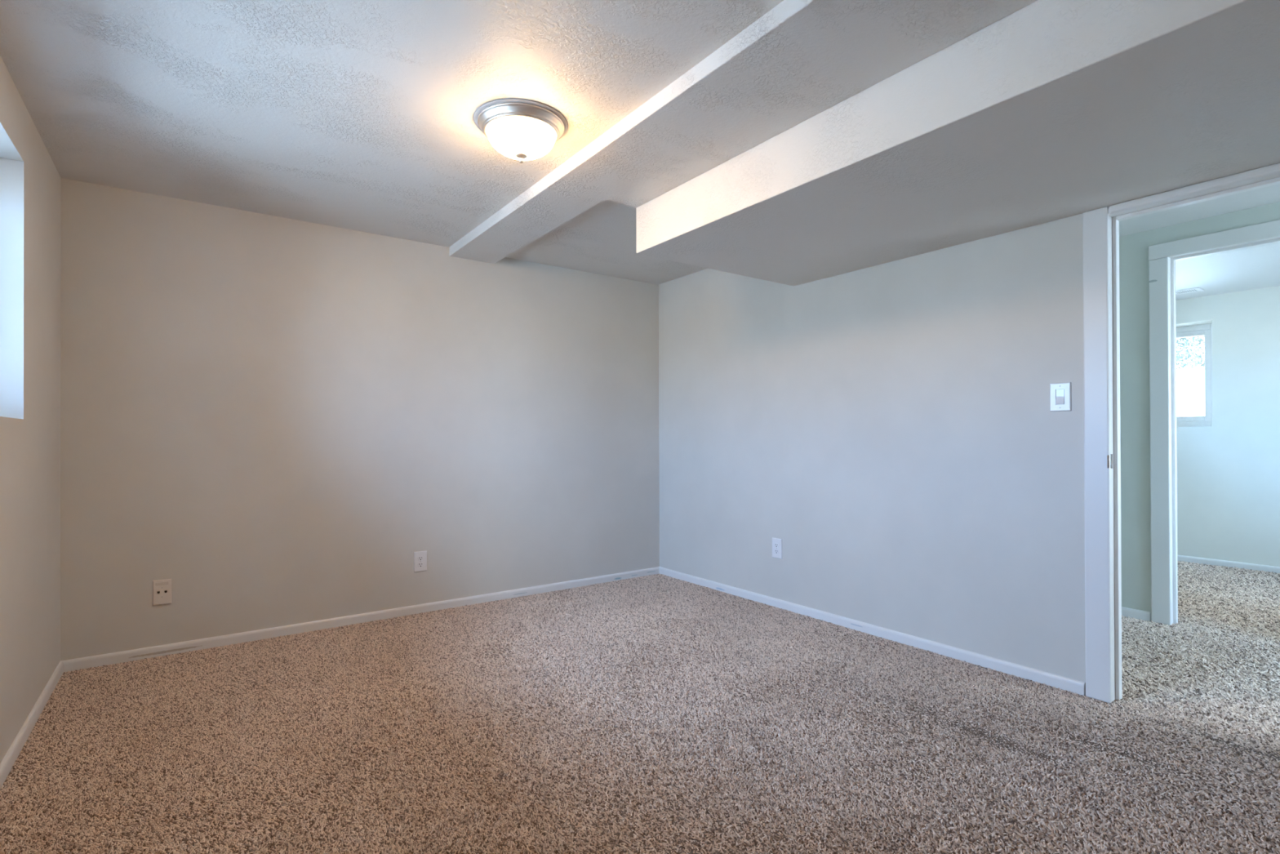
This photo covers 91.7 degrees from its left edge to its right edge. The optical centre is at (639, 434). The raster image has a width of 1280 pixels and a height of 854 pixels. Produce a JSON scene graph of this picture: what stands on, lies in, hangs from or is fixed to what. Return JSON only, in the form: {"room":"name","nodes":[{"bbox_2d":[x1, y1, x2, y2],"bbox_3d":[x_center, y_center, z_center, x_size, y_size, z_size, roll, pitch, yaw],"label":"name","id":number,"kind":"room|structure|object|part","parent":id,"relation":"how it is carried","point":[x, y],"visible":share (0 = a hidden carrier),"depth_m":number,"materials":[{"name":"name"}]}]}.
{"room":"empty basement bedroom","nodes":[
{"label":"empty basement bedroom","id":0,"kind":"room"},
{"bbox_2d":[0,55,61,763],"bbox_3d":[-1.601,-0.060,1.088,0.300,2.400,4.781,0,0,-36],"label":"wall","id":1,"kind":"structure","parent":0,"point":[30,181],"depth_m":2.39,"materials":[{"name":"paint"}]},
{"bbox_2d":[0,661,63,789],"bbox_3d":[-1.471,1.112,1.175,0.013,0.055,4.541,0,0,-36],"label":"baseboard","id":2,"kind":"structure","parent":1,"relation":"attached to","point":[11,757],"depth_m":2.36,"materials":[{"name":"paint"}]},
{"bbox_2d":[60,177,659,660],"bbox_3d":[-1.362,-0.047,4.140,3.668,2.400,0.120,0,0,-36],"label":"wall","id":3,"kind":"structure","parent":0,"point":[268,418],"depth_m":3.68,"materials":[{"name":"paint"}]},
{"bbox_2d":[152,578,171,605],"bbox_3d":[-2.489,0.821,3.236,0.078,0.128,0.012,0,0,-36],"label":"phone jack plate","id":4,"kind":"object","parent":3,"relation":"attached to","point":[162,588],"visible":1,"depth_m":3.23,"materials":[{"name":"beige plastic"}]},
{"bbox_2d":[60,566,659,671],"bbox_3d":[-1.320,1.125,4.080,3.668,0.055,0.013,0,0,-36],"label":"baseboard","id":5,"kind":"structure","parent":3,"relation":"attached to","point":[77,664],"depth_m":3.67,"materials":[{"name":"paint"}]},
{"bbox_2d":[413,550,426,572],"bbox_3d":[-1.418,0.820,4.013,0.083,0.130,0.009,0,0,-36],"label":"power outlet","id":6,"kind":"object","parent":3,"relation":"attached to","point":[420,557],"visible":1,"depth_m":4.01,"materials":[{"name":"white plastic"}]},
{"bbox_2d":[417,562,423,566],"bbox_3d":[-1.416,0.841,4.011,0.035,0.029,0.003,0,0,-36],"label":"receptacle","id":7,"kind":"object","parent":6,"relation":"attached to","point":[420,564],"depth_m":4.01,"materials":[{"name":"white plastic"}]},
{"bbox_2d":[417,555,423,560],"bbox_3d":[-1.417,0.800,4.011,0.035,0.029,0.003,0,0,-36],"label":"receptacle","id":8,"kind":"object","parent":6,"relation":"attached to","point":[420,557],"depth_m":4.01,"materials":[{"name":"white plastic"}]},
{"bbox_2d":[0,0,1279,286],"bbox_3d":[-0.071,-1.211,2.205,4.088,0.499,4.781,0,0,-36],"label":"ceiling","id":9,"kind":"structure","parent":0,"point":[793,143],"depth_m":2.21,"materials":[{"name":"white paint"}]},
{"bbox_2d":[474,98,567,163],"bbox_3d":[-0.479,-1.177,2.510,0.371,0.162,0.371,0,0,-36],"label":"ceiling lamp","id":10,"kind":"object","parent":9,"relation":"attached to","point":[522,130],"visible":1,"depth_m":2.41,"materials":[{"name":"white glass"}]},
{"bbox_3d":[-0.479,-1.169,2.510,0.273,0.088,0.273,0,0,-36],"label":"lamp shade","id":11,"kind":"part","parent":10,"relation":"part of","materials":[{"name":"white glass"}]},
{"bbox_2d":[0,563,1279,853],"bbox_3d":[2.127,1.213,2.775,8.317,0.146,6.411,0,0,-36],"label":"floor","id":12,"kind":"structure","parent":0,"point":[1011,744],"depth_m":2.08,"materials":[{"name":"beige carpet"}]},
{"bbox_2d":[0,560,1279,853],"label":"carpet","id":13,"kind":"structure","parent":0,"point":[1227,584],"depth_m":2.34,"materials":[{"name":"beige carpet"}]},
{"bbox_2d":[658,206,1109,696],"bbox_3d":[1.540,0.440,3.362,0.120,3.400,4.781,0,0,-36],"label":"wall","id":14,"kind":"structure","parent":0,"point":[892,424],"depth_m":3.41,"materials":[{"name":"paint"}]},
{"bbox_2d":[772,537,782,559],"bbox_3d":[0.908,0.755,4.124,0.009,0.131,0.083,0,0,-36],"label":"power outlet","id":15,"kind":"object","parent":14,"relation":"attached to","point":[776,543],"visible":1,"depth_m":4.12,"materials":[{"name":"white plastic"}]},
{"bbox_2d":[658,566,1084,695],"bbox_3d":[1.046,1.117,3.931,0.013,0.055,3.031,0,0,-36],"label":"baseboard","id":16,"kind":"structure","parent":14,"relation":"attached to","point":[1056,681],"depth_m":3.39,"materials":[{"name":"paint"}]},
{"bbox_2d":[1049,382,1071,411],"bbox_3d":[1.881,-0.168,2.781,0.010,0.127,0.083,0,0,-36],"label":"light switch","id":17,"kind":"object","parent":14,"relation":"attached to","point":[1060,393],"visible":1,"depth_m":2.78,"materials":[{"name":"plastic"}]},
{"bbox_2d":[1082,163,1279,702],"bbox_3d":[2.271,0.083,2.344,0.167,2.101,0.977,0,0,-36],"label":"door frame","id":18,"kind":"structure","parent":14,"relation":"in","point":[1100,226],"depth_m":2.65,"materials":[{"name":"paint"}]},
{"bbox_3d":[1.960,0.085,2.665,0.018,2.101,0.092,0,0,-36],"label":"casing","id":19,"kind":"part","parent":18,"relation":"part of","materials":[{"name":"paint"}]},
{"bbox_3d":[1.995,0.114,2.633,0.059,0.062,0.009,0,0,-36],"label":"strike plate","id":20,"kind":"part","parent":18,"relation":"part of","materials":[{"name":"metal"}]},
{"bbox_3d":[2.215,-0.951,2.310,0.022,0.034,0.785,0,0,-36],"label":"head casing","id":21,"kind":"part","parent":18,"relation":"part of","materials":[{"name":"paint"}]},
{"bbox_2d":[1119,201,1279,624],"bbox_3d":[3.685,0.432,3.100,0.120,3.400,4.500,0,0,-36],"label":"wall","id":22,"kind":"structure","parent":0,"point":[1134,295],"depth_m":3.83,"materials":[{"name":"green paint"}]},
{"bbox_2d":[1121,606,1151,621],"bbox_3d":[2.711,1.113,4.331,0.013,0.055,1.355,0,0,-36],"label":"baseboard","id":23,"kind":"structure","parent":22,"relation":"attached to","point":[1137,614],"depth_m":3.83,"materials":[{"name":"paint"}]},
{"bbox_2d":[1148,219,1279,625],"bbox_3d":[3.452,-0.008,3.422,0.156,2.284,0.990,0,0,-36],"label":"door frame","id":24,"kind":"structure","parent":22,"relation":"in","point":[1162,257],"depth_m":3.73,"materials":[{"name":"paint"}]},
{"bbox_3d":[3.133,0.039,3.744,0.018,2.196,0.094,0,0,-36],"label":"casing","id":25,"kind":"part","parent":24,"relation":"part of","materials":[{"name":"paint"}]},
{"bbox_3d":[3.393,-1.106,3.386,0.018,0.088,0.990,0,0,-36],"label":"head casing","id":26,"kind":"part","parent":24,"relation":"part of","materials":[{"name":"paint"}]},
{"bbox_2d":[1119,183,1279,300],"bbox_3d":[4.159,-1.344,3.455,4.229,0.248,5.100,0,0,-36],"label":"ceiling","id":27,"kind":"structure","parent":0,"point":[1257,267],"depth_m":4.31,"materials":[{"name":"white paint"}]},
{"bbox_2d":[1175,287,1204,294],"bbox_3d":[4.576,-1.209,5.300,0.150,0.008,0.330,0,0,-36],"label":"ceiling light","id":28,"kind":"object","parent":27,"relation":"in","point":[1197,289],"visible":0.55,"depth_m":5.22,"materials":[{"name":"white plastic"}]},
{"bbox_2d":[1175,285,1279,566],"bbox_3d":[5.489,-0.065,4.966,0.300,2.400,3.600,0,0,-36],"label":"wall","id":29,"kind":"structure","parent":0,"point":[1228,470],"depth_m":5.29,"materials":[{"name":"paint"}]},
{"bbox_2d":[1176,323,1213,426],"bbox_3d":[4.955,-0.531,5.849,0.070,0.926,0.748,0,0,-36],"label":"window","id":30,"kind":"structure","parent":29,"relation":"in","point":[1206,330],"depth_m":5.61,"materials":[{"name":"white plastic"}]},
{"bbox_2d":[1177,555,1279,573],"bbox_3d":[5.366,1.107,4.869,0.013,0.055,3.600,0,0,-36],"label":"baseboard","id":31,"kind":"structure","parent":29,"relation":"attached to","point":[1180,557],"depth_m":5.31,"materials":[{"name":"paint"}]},
{"label":"outside","id":32,"kind":"structure","parent":0,"visible":0},
{"bbox_3d":[13.286,0.140,17.037,26.490,0.150,40.000,0,0,-36],"label":"ground","id":33,"kind":"structure","parent":32,"visible":0},
{"bbox_2d":[1176,367,1204,416],"bbox_3d":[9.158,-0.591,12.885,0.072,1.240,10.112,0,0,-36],"label":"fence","id":34,"kind":"object","parent":33,"relation":"on","point":[1190,382],"visible":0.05,"depth_m":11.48,"materials":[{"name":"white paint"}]},
{"bbox_3d":[9.152,-0.341,12.871,0.047,0.080,10.100,0,0,-36],"label":"rail","id":35,"kind":"part","parent":34,"relation":"part of","materials":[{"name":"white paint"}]},
{"bbox_2d":[1176,335,1204,369],"bbox_3d":[11.688,-2.167,13.911,3.292,4.467,3.108,0,0,-36],"label":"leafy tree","id":36,"kind":"object","parent":33,"relation":"on","point":[1180,357],"visible":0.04,"depth_m":13.26,"materials":[{"name":"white plant"}]}
]}

